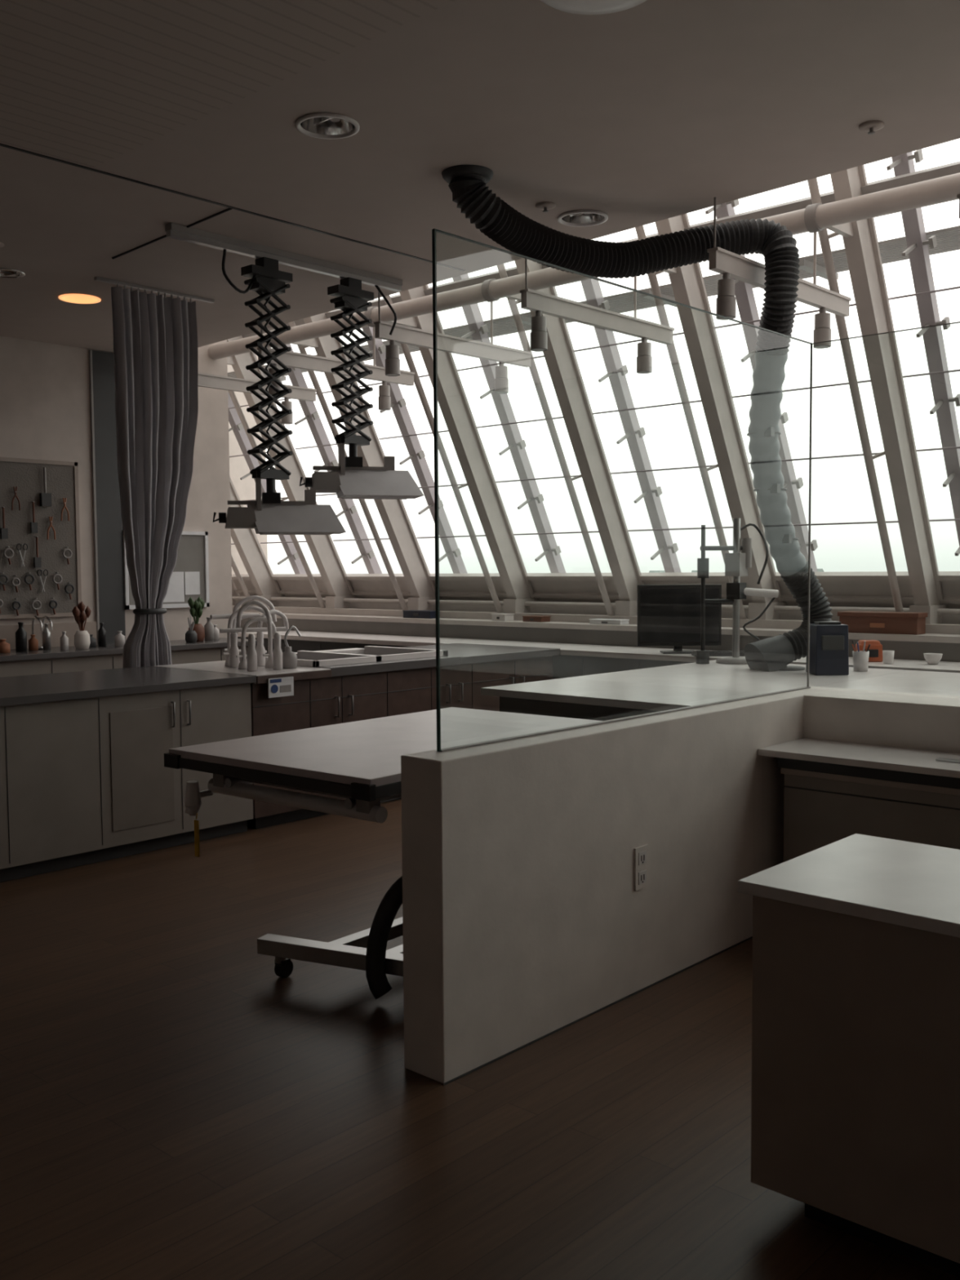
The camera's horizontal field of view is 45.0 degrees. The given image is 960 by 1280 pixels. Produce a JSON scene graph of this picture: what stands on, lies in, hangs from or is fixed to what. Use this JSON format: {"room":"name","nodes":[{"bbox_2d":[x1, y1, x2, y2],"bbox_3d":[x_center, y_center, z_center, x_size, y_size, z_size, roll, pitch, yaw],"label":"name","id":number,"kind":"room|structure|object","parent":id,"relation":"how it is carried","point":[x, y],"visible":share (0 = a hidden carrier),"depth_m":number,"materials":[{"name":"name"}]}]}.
{"room":"conservation laboratory","nodes":[
{"label":"conservation laboratory","id":0,"kind":"room"},
{"bbox_2d":[0,335,232,640],"bbox_3d":[-5.426,-0.992,7.071,0.200,4.200,9.240,3,5,42],"label":"wall","id":1,"kind":"structure","parent":0,"point":[45,407],"depth_m":9.36,"materials":[{"name":"paint"}]},
{"bbox_2d":[0,457,81,618],"bbox_3d":[-3.748,-0.770,8.748,0.044,1.230,1.550,3,5,42],"label":"pegboard","id":2,"kind":"object","parent":1,"relation":"attached to","point":[26,474],"visible":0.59,"depth_m":9.06,"materials":[{"name":"grey laminate"}]},
{"bbox_2d":[0,467,74,615],"bbox_3d":[-3.694,-0.748,8.757,0.044,1.156,1.328,3,5,42],"label":"tools","id":3,"kind":"object","parent":2,"relation":"hanging from","point":[45,498],"visible":1,"depth_m":9.02,"materials":[{"name":"metal"}]},
{"bbox_2d":[88,349,125,644],"bbox_3d":[-3.050,-0.702,9.535,0.024,3.290,0.255,3,5,42],"label":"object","id":4,"kind":"structure","parent":1,"relation":"in","point":[107,516],"depth_m":9.49,"materials":[{"name":"grey metal"}]},
{"bbox_2d":[123,531,209,609],"bbox_3d":[-2.682,-0.604,9.934,0.039,0.660,0.820,3,5,42],"label":"notice board","id":5,"kind":"object","parent":1,"relation":"attached to","point":[189,577],"visible":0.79,"depth_m":10.07,"materials":[{"name":"paper"}]},
{"bbox_2d":[198,372,257,393],"bbox_3d":[-2.041,-2.048,9.285,0.096,0.109,0.566,3,5,42],"label":"track spotlight","id":6,"kind":"object","parent":1,"relation":"attached to","point":[221,382],"depth_m":9.26,"materials":[{"name":"paint"}]},
{"bbox_2d":[227,354,267,605],"bbox_3d":[-6.372,-2.323,9.308,0.100,6.600,11.400,3,5,42],"label":"wall","id":7,"kind":"structure","parent":0,"point":[245,488],"depth_m":13.27,"materials":[{"name":"paint"}]},
{"bbox_2d":[208,173,959,364],"bbox_3d":[1.993,-2.344,6.537,15.960,0.150,0.515,3,5,42],"label":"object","id":8,"kind":"structure","parent":7,"relation":"attached to","point":[836,216],"depth_m":7.64,"materials":[{"name":"paint"}]},
{"bbox_2d":[231,595,959,634],"bbox_3d":[3.043,-0.134,7.810,15.800,0.160,0.400,3,5,42],"label":"sill","id":9,"kind":"structure","parent":7,"relation":"attached to","point":[790,617],"depth_m":9.98,"materials":[{"name":"paint"}]},
{"bbox_2d":[240,611,959,662],"bbox_3d":[3.007,0.528,7.806,16.000,1.160,0.780,3,5,42],"label":"window sill","id":10,"kind":"structure","parent":7,"relation":"in","point":[905,646],"depth_m":9.49,"materials":[{"name":"painted plaster"}]},
{"bbox_2d":[227,391,306,606],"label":"window","id":11,"kind":"structure","parent":10,"relation":"attached to","point":[259,581],"depth_m":12.46,"materials":[{"name":"paint"}]},
{"bbox_2d":[226,335,382,608],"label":"window","id":12,"kind":"structure","parent":10,"relation":"attached to","point":[331,584],"depth_m":11.56,"materials":[{"name":"paint"}]},
{"bbox_2d":[242,301,466,610],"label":"window","id":13,"kind":"structure","parent":10,"relation":"attached to","point":[415,584],"depth_m":10.71,"materials":[{"name":"paint"}]},
{"bbox_2d":[402,609,435,618],"bbox_3d":[-0.544,-0.237,10.664,0.358,0.068,0.130,3,5,42],"label":"folder","id":14,"kind":"object","parent":10,"relation":"on","point":[409,613],"visible":0.92,"depth_m":10.59,"materials":[{"name":"blue plastic"}]},
{"bbox_2d":[324,273,565,613],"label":"window","id":15,"kind":"structure","parent":10,"relation":"attached to","point":[511,585],"depth_m":9.80,"materials":[{"name":"paint"}]},
{"bbox_2d":[491,613,514,621],"bbox_3d":[0.196,-0.197,9.993,0.158,0.058,0.130,3,5,42],"label":"paper tray","id":16,"kind":"object","parent":10,"relation":"on","point":[500,617],"visible":1,"depth_m":9.94,"materials":[{"name":"white plastic"}]},
{"bbox_2d":[522,615,551,622],"bbox_3d":[0.473,-0.178,9.741,0.208,0.048,0.130,3,5,42],"label":"wooden tray","id":17,"kind":"object","parent":10,"relation":"on","point":[526,618],"visible":1,"depth_m":9.69,"materials":[{"name":"brown wood"}]},
{"bbox_2d":[423,257,680,616],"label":"window","id":18,"kind":"structure","parent":10,"relation":"attached to","point":[619,587],"depth_m":8.99,"materials":[{"name":"paint"}]},
{"bbox_2d":[589,618,629,624],"bbox_3d":[1.028,-0.147,9.238,0.308,0.038,0.130,3,5,42],"label":"paper stack","id":19,"kind":"object","parent":10,"relation":"on","point":[601,621],"visible":1,"depth_m":9.18,"materials":[{"name":"white paper"}]},
{"bbox_2d":[542,199,817,619],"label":"window","id":20,"kind":"structure","parent":10,"relation":"attached to","point":[688,286],"depth_m":8.07,"materials":[{"name":"paint"}]},
{"bbox_2d":[684,148,959,624],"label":"window","id":21,"kind":"structure","parent":10,"relation":"attached to","point":[918,588],"depth_m":7.27,"materials":[{"name":"paint"}]},
{"bbox_2d":[837,610,927,635],"bbox_3d":[2.668,-0.116,7.703,0.550,0.139,0.165,3,5,42],"label":"storage box","id":22,"kind":"object","parent":10,"relation":"on","point":[865,622],"visible":0.95,"depth_m":7.62,"materials":[{"name":"wood"}]},
{"bbox_2d":[860,161,959,608],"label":"window","id":23,"kind":"structure","parent":10,"relation":"attached to","point":[949,580],"depth_m":6.76,"materials":[{"name":"paint"}]},
{"bbox_2d":[0,799,959,1279],"bbox_3d":[-0.729,1.332,3.733,16.000,0.100,10.400,3,5,42],"label":"floor","id":24,"kind":"structure","parent":0,"point":[174,1105],"depth_m":3.21,"materials":[{"name":"brown wood"}]},
{"bbox_2d":[0,666,256,882],"bbox_3d":[-3.173,0.747,5.305,1.070,0.910,4.490,3,5,42],"label":"base cabinet","id":25,"kind":"object","parent":24,"relation":"on","point":[85,780],"visible":0.99,"depth_m":6.00,"materials":[{"name":"laminate"}]},
{"bbox_2d":[0,621,257,677],"bbox_3d":[-4.142,0.499,7.938,0.639,1.100,6.100,3,5,42],"label":"shelf ledge","id":26,"kind":"structure","parent":24,"relation":"on","point":[55,660],"depth_m":8.93,"materials":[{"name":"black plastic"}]},
{"bbox_2d":[0,639,10,653],"bbox_3d":[-3.526,0.045,8.566,0.098,0.100,0.100,3,5,42],"label":"bottle","id":27,"kind":"object","parent":26,"relation":"on","point":[5,647],"visible":1,"depth_m":8.54,"materials":[{"name":"ceramic"}]},
{"bbox_2d":[15,622,27,652],"bbox_3d":[-3.437,-0.023,8.683,0.078,0.220,0.080,3,5,42],"label":"bottle","id":28,"kind":"object","parent":26,"relation":"on","point":[20,634],"visible":1,"depth_m":8.65,"materials":[{"name":"black ceramic"}]},
{"bbox_2d":[28,634,38,650],"bbox_3d":[-3.395,0.019,8.811,0.068,0.120,0.070,3,5,42],"label":"bottle","id":29,"kind":"object","parent":26,"relation":"on","point":[33,642],"visible":1,"depth_m":8.79,"materials":[{"name":"ceramic"}]},
{"bbox_2d":[31,615,53,649],"bbox_3d":[-3.387,-0.057,8.934,0.217,0.258,0.140,3,5,42],"label":"faucet","id":30,"kind":"object","parent":26,"relation":"on","point":[42,622],"visible":0.69,"depth_m":8.91,"materials":[{"name":"silver metal"}]},
{"bbox_2d":[42,623,51,649],"bbox_3d":[-3.324,-0.026,8.892,0.058,0.200,0.060,3,5,42],"label":"bottle","id":31,"kind":"object","parent":26,"relation":"on","point":[46,645],"visible":1,"depth_m":8.87,"materials":[{"name":"metal"}]},
{"bbox_2d":[60,631,68,649],"bbox_3d":[-3.174,0.005,8.852,0.058,0.140,0.060,3,5,42],"label":"bottle","id":32,"kind":"object","parent":26,"relation":"on","point":[64,639],"visible":1,"depth_m":8.83,"materials":[{"name":"white ceramic"}]},
{"bbox_2d":[71,600,91,648],"bbox_3d":[-3.077,-0.117,8.960,0.139,0.369,0.118,-1,4,-12],"label":"potted plant","id":33,"kind":"object","parent":26,"relation":"on","point":[82,637],"visible":1,"depth_m":8.93,"materials":[{"name":"white paint"}]},
{"bbox_2d":[89,634,96,647],"bbox_3d":[-3.072,0.007,9.139,0.088,0.100,0.090,3,5,42],"label":"bottle","id":34,"kind":"object","parent":26,"relation":"on","point":[93,641],"visible":0.59,"depth_m":9.12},
{"bbox_2d":[97,622,106,646],"bbox_3d":[-3.002,-0.042,9.207,0.058,0.190,0.060,3,5,42],"label":"bottle","id":35,"kind":"object","parent":26,"relation":"on","point":[101,632],"visible":1,"depth_m":9.19,"materials":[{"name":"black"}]},
{"bbox_2d":[114,631,124,646],"bbox_3d":[-2.876,-0.011,9.257,0.078,0.120,0.080,3,5,42],"label":"bottle","id":36,"kind":"object","parent":26,"relation":"on","point":[119,639],"visible":0.98,"depth_m":9.23,"materials":[{"name":"white ceramic"}]},
{"bbox_2d":[185,614,197,643],"bbox_3d":[-2.401,-0.093,9.631,0.100,0.230,0.100,3,5,42],"label":"pot","id":37,"kind":"object","parent":26,"relation":"on","point":[191,637],"visible":1,"depth_m":9.60,"materials":[{"name":"ceramic"}]},
{"bbox_2d":[187,596,204,641],"bbox_3d":[-2.395,-0.178,9.782,0.137,0.384,0.138,0,4,9],"label":"potted plant","id":38,"kind":"object","parent":26,"relation":"on","point":[197,606],"visible":0.92,"depth_m":9.75,"materials":[{"name":"green plant"}]},
{"bbox_2d":[204,617,213,640],"bbox_3d":[-2.310,-0.093,9.887,0.078,0.200,0.080,3,5,42],"label":"bottle","id":39,"kind":"object","parent":26,"relation":"on","point":[208,627],"visible":0.96,"depth_m":9.86,"materials":[{"name":"grey ceramic"}]},
{"bbox_2d":[213,624,219,639],"bbox_3d":[-2.290,-0.067,10.020,0.068,0.130,0.070,3,5,42],"label":"bottle","id":40,"kind":"object","parent":26,"relation":"on","point":[216,636],"visible":0.75,"depth_m":10.00,"materials":[{"name":"white ceramic"}]},
{"bbox_2d":[155,643,559,829],"bbox_3d":[-0.721,0.547,7.995,1.070,0.950,2.780,3,5,42],"label":"base cabinet","id":41,"kind":"object","parent":24,"relation":"on","point":[339,686],"visible":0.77,"depth_m":7.40,"materials":[{"name":"brown wood"}]},
{"bbox_2d":[209,595,288,671],"bbox_3d":[-1.440,-0.056,7.222,0.466,0.433,0.822,-1,3,-5],"label":"faucets","id":42,"kind":"object","parent":41,"relation":"on","point":[255,657],"visible":1,"depth_m":7.09,"materials":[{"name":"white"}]},
{"bbox_2d":[267,676,293,697],"bbox_3d":[-1.150,0.273,6.701,0.012,0.110,0.180,3,5,42],"label":"safety sign","id":43,"kind":"object","parent":41,"relation":"attached to","point":[278,686],"visible":1,"depth_m":6.70,"materials":[{"name":"plastic"}]},
{"bbox_2d":[282,626,301,668],"bbox_3d":[-1.157,0.042,7.053,0.129,0.257,0.110,0,3,1],"label":"soap dispenser","id":44,"kind":"object","parent":41,"relation":"on","point":[289,658],"visible":0.95,"depth_m":7.03,"materials":[{"name":"grey metal"}]},
{"bbox_2d":[237,630,959,679],"bbox_3d":[2.597,0.592,7.283,15.900,0.900,0.590,3,5,42],"label":"countertop","id":45,"kind":"structure","parent":41,"relation":"on","point":[574,660],"depth_m":8.71,"materials":[{"name":"white laminate"}]},
{"bbox_2d":[636,584,721,653],"bbox_3d":[1.405,-0.150,8.198,0.589,0.483,0.160,0,3,0],"label":"computer monitor","id":46,"kind":"object","parent":45,"relation":"on","point":[668,615],"visible":0.9,"depth_m":8.16,"materials":[{"name":"black plastic"}]},
{"bbox_2d":[691,650,744,656],"bbox_3d":[1.659,0.092,7.935,0.399,0.031,0.120,0,3,0],"label":"keyboard","id":47,"kind":"object","parent":45,"relation":"on","point":[712,653],"visible":0.46,"depth_m":7.88,"materials":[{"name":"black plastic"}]},
{"bbox_2d":[855,640,882,662],"bbox_3d":[2.471,0.069,7.367,0.149,0.134,0.106,0,3,0],"label":"storage bin","id":48,"kind":"object","parent":45,"relation":"on","point":[875,650],"visible":0.76,"depth_m":7.32,"materials":[{"name":"plastic"}]},
{"bbox_2d":[882,650,894,663],"bbox_3d":[2.541,0.106,7.187,0.092,0.080,0.069,-2,4,-18],"label":"mug","id":49,"kind":"object","parent":45,"relation":"on","point":[887,655],"visible":1,"depth_m":7.16,"materials":[{"name":"ceramic"}]},
{"bbox_2d":[923,653,942,664],"bbox_3d":[2.781,0.117,7.118,0.110,0.065,0.110,3,5,42],"label":"bowl","id":50,"kind":"object","parent":45,"relation":"on","point":[931,658],"visible":1,"depth_m":7.08,"materials":[{"name":"ceramic"}]},
{"bbox_2d":[164,706,601,999],"bbox_3d":[-0.225,0.799,4.410,1.020,0.875,1.568,2,4,39],"label":"table","id":51,"kind":"object","parent":24,"relation":"on","point":[357,762],"visible":0.48,"depth_m":4.07,"materials":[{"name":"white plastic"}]},
{"bbox_2d":[480,659,959,720],"bbox_3d":[2.906,0.743,4.595,5.820,0.920,2.220,3,5,42],"label":"countertop","id":52,"kind":"structure","parent":24,"relation":"on","point":[605,696],"depth_m":5.68,"materials":[{"name":"white stone"}]},
{"bbox_2d":[441,164,832,671],"bbox_3d":[1.015,-0.941,5.841,2.544,2.440,0.658,-3,4,-35],"label":"duct","id":53,"kind":"object","parent":52,"relation":"on","point":[504,225],"visible":0.94,"depth_m":5.82,"materials":[{"name":"black plastic"}]},
{"bbox_2d":[696,518,778,664],"bbox_3d":[1.569,-0.299,7.062,0.491,0.879,0.239,0,4,12],"label":"stand","id":54,"kind":"object","parent":52,"relation":"on","point":[737,563],"visible":0.98,"depth_m":7.03,"materials":[{"name":"grey metal"}]},
{"bbox_2d":[805,621,848,675],"bbox_3d":[1.891,0.042,6.309,0.179,0.285,0.206,0,3,0],"label":"filter","id":55,"kind":"object","parent":52,"relation":"on","point":[828,640],"visible":0.96,"depth_m":6.22,"materials":[{"name":"black plastic"}]},
{"bbox_2d":[851,640,870,671],"bbox_3d":[2.125,0.087,6.468,0.100,0.171,0.100,-2,4,-28],"label":"pencil cup","id":56,"kind":"object","parent":52,"relation":"on","point":[860,658],"visible":1,"depth_m":6.44,"materials":[{"name":"white ceramic"}]},
{"bbox_2d":[737,833,959,1278],"bbox_3d":[1.840,0.976,1.945,2.820,0.790,0.621,3,5,42],"label":"cabinet","id":57,"kind":"object","parent":24,"relation":"on","point":[855,1082],"depth_m":2.51,"materials":[{"name":"white laminate"}]},
{"bbox_2d":[757,737,959,862],"bbox_3d":[2.854,0.887,3.417,4.305,0.776,0.398,3,5,42],"label":"built-in desk","id":58,"kind":"object","parent":24,"relation":"on","point":[834,791],"visible":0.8,"depth_m":4.50,"materials":[{"name":"white laminate"}]},
{"bbox_2d":[0,0,959,352],"bbox_3d":[-1.335,-2.069,2.886,16.000,0.200,8.670,3,5,42],"label":"ceiling","id":59,"kind":"structure","parent":0,"point":[651,111],"depth_m":4.93,"materials":[{"name":"paint"}]},
{"bbox_2d":[0,267,25,278],"bbox_3d":[-2.848,-2.217,6.957,0.224,0.040,0.224,3,5,42],"label":"recessed light","id":60,"kind":"object","parent":59,"relation":"in","point":[4,273],"visible":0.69,"depth_m":7.04,"materials":[{"name":"silver metal"}]},
{"bbox_2d":[58,293,101,303],"bbox_3d":[-2.632,-2.259,7.625,0.264,0.040,0.264,3,5,42],"label":"recessed light","id":61,"kind":"object","parent":59,"relation":"in","point":[71,298],"visible":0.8,"depth_m":7.71,"materials":[{"name":"yellow glass"}]},
{"bbox_2d":[94,276,214,667],"bbox_3d":[-2.038,-0.598,7.469,0.847,3.278,0.165,-3,5,-40],"label":"curtain","id":62,"kind":"object","parent":59,"relation":"hanging from","point":[156,348],"visible":0.76,"depth_m":7.39,"materials":[{"name":"fabric"}]},
{"bbox_2d":[0,0,456,167],"bbox_3d":[-1.502,-1.855,1.075,5.800,0.005,5.750,3,5,42],"label":"ceiling panel","id":63,"kind":"object","parent":59,"relation":"attached to","point":[91,83],"depth_m":4.04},
{"bbox_2d":[0,143,465,271],"bbox_3d":[-3.316,-2.043,4.375,1.270,0.012,8.200,3,5,42],"label":"trim","id":64,"kind":"structure","parent":59,"relation":"attached to","point":[229,208],"depth_m":5.83,"materials":[{"name":"black plastic"}]},
{"bbox_2d":[213,257,346,534],"bbox_3d":[-1.143,-1.360,6.508,0.724,1.525,0.310,-1,4,-14],"label":"lamp","id":65,"kind":"object","parent":59,"relation":"hanging from","point":[270,515],"visible":1,"depth_m":6.48,"materials":[{"name":"black metal"},{"name":"painted steel"},{"name":"grey steel"}]},
{"bbox_2d":[164,222,402,335],"bbox_3d":[-1.047,-2.019,6.609,0.088,0.352,1.650,3,5,42],"label":"rail","id":66,"kind":"object","parent":59,"relation":"attached to","point":[175,231],"depth_m":6.48,"materials":[{"name":"white metal"}]},
{"bbox_2d":[281,384,316,424],"bbox_3d":[-1.560,-1.974,9.818,0.096,0.327,0.374,3,5,42],"label":"track spotlight","id":67,"kind":"object","parent":59,"relation":"attached to","point":[298,393],"depth_m":9.78,"materials":[{"name":"paint"}]},
{"bbox_2d":[276,351,343,374],"bbox_3d":[-1.250,-1.997,8.371,0.096,0.111,0.610,3,5,42],"label":"track spotlight","id":68,"kind":"object","parent":59,"relation":"attached to","point":[306,362],"depth_m":8.36,"materials":[{"name":"paint"}]},
{"bbox_2d":[295,112,359,139],"bbox_3d":[-0.617,-2.141,4.685,0.258,0.139,0.258,3,5,42],"label":"recessed light","id":69,"kind":"object","parent":59,"relation":"in","point":[321,125],"visible":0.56,"depth_m":4.76,"materials":[{"name":"silver metal"}]},
{"bbox_2d":[299,277,423,499],"bbox_3d":[-0.727,-1.505,6.959,0.724,1.295,0.310,-1,4,-14],"label":"lamp","id":70,"kind":"object","parent":59,"relation":"hanging from","point":[350,479],"visible":1,"depth_m":6.93,"materials":[{"name":"black metal"},{"name":"painted steel"},{"name":"grey steel"}]},
{"bbox_2d":[361,326,414,410],"bbox_3d":[-0.737,-2.070,8.933,0.096,0.619,0.551,3,5,42],"label":"track spotlight","id":71,"kind":"object","parent":59,"relation":"attached to","point":[406,378],"depth_m":8.91,"materials":[{"name":"paint"}]},
{"bbox_2d":[373,291,532,394],"bbox_3d":[-0.146,-2.029,7.799,0.096,0.632,1.480,3,5,42],"label":"track spotlight","id":72,"kind":"object","parent":59,"relation":"attached to","point":[402,334],"visible":0.99,"depth_m":7.73,"materials":[{"name":"paint"}]},
{"bbox_2d":[535,201,555,212],"bbox_3d":[0.325,-2.136,5.737,0.100,0.033,0.100,3,5,42],"label":"sprinkler","id":73,"kind":"object","parent":59,"relation":"attached to","point":[544,206],"visible":1,"depth_m":5.72,"materials":[{"name":"paint"}]},
{"bbox_2d":[557,209,608,226],"bbox_3d":[0.527,-2.225,5.940,0.258,0.139,0.258,3,5,42],"label":"recessed light","id":74,"kind":"object","parent":59,"relation":"in","point":[580,218],"visible":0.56,"depth_m":6.02,"materials":[{"name":"silver metal"}]},
{"bbox_2d":[539,0,646,14],"bbox_3d":[0.359,-2.001,3.535,0.410,0.036,0.410,3,5,42],"label":"dome light","id":75,"kind":"object","parent":59,"relation":"attached to","point":[575,6],"depth_m":3.65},
{"bbox_2d":[520,258,674,373],"bbox_3d":[0.742,-1.986,6.993,0.096,0.632,1.480,3,5,42],"label":"track spotlight","id":76,"kind":"object","parent":59,"relation":"attached to","point":[539,302],"visible":0.94,"depth_m":6.88,"materials":[{"name":"paint"}]},
{"bbox_2d":[706,196,766,319],"bbox_3d":[1.239,-1.849,5.762,0.096,0.572,0.571,3,5,42],"label":"track spotlight","id":77,"kind":"object","parent":59,"relation":"attached to","point":[726,264],"depth_m":5.72,"materials":[{"name":"paint"}]},
{"bbox_2d":[795,231,851,348],"bbox_3d":[1.873,-1.923,6.457,0.096,0.628,0.675,3,5,42],"label":"track spotlight","id":78,"kind":"object","parent":59,"relation":"attached to","point":[813,295],"depth_m":6.48,"materials":[{"name":"paint"}]},
{"bbox_2d":[858,120,884,134],"bbox_3d":[1.597,-2.084,4.730,0.100,0.033,0.100,3,5,42],"label":"sprinkler","id":79,"kind":"object","parent":59,"relation":"attached to","point":[870,126],"visible":1,"depth_m":4.72,"materials":[{"name":"paint"}]},
{"bbox_2d":[956,193,959,218],"bbox_3d":[2.517,-1.901,5.381,0.096,0.632,1.480,3,5,42],"label":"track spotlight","id":80,"kind":"object","parent":59,"relation":"attached to","point":[957,195],"visible":1,"depth_m":4.85,"materials":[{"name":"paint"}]},
{"bbox_2d":[400,685,959,1083],"bbox_3d":[2.302,0.832,2.933,4.475,0.952,2.615,3,5,42],"label":"wall","id":81,"kind":"structure","parent":0,"point":[524,919],"depth_m":3.87,"materials":[{"name":"white paint"}]},
{"bbox_2d":[443,936,752,1085],"bbox_3d":[0.513,1.251,4.059,0.006,0.004,1.840,3,5,42],"label":"baseboard","id":82,"kind":"structure","parent":81,"relation":"attached to","point":[751,937],"depth_m":3.88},
{"bbox_2d":[633,844,648,890],"bbox_3d":[0.571,0.804,4.098,0.011,0.150,0.080,3,5,42],"label":"wall outlet","id":83,"kind":"object","parent":81,"relation":"attached to","point":[641,854],"visible":1,"depth_m":4.09,"materials":[{"name":"white paint"}]},
{"bbox_2d":[431,228,959,751],"bbox_3d":[2.314,-0.416,2.855,4.440,1.547,2.410,3,5,42],"label":"glass wall","id":84,"kind":"structure","parent":81,"relation":"on","point":[433,230],"depth_m":3.64,"materials":[{"name":"clear glass"}]},
{"label":"outside","id":85,"kind":"structure","parent":0,"visible":0},
{"bbox_3d":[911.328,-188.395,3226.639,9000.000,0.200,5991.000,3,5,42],"label":"ground","id":86,"kind":"structure","parent":85,"visible":0},
{"bbox_2d":[648,568,824,572],"bbox_3d":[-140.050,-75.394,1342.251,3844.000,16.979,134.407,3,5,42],"label":"treeline","id":87,"kind":"object","parent":86,"relation":"on","point":[818,570],"visible":0.06,"depth_m":994.81,"materials":[{"name":"green plant"}]},
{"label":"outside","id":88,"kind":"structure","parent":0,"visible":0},
{"bbox_2d":[227,225,959,381],"bbox_3d":[2.711,-2.457,7.321,15.800,0.060,0.500,3,5,42],"label":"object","id":89,"kind":"object","parent":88,"point":[948,239],"visible":0.2,"depth_m":8.29,"materials":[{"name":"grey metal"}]}
]}

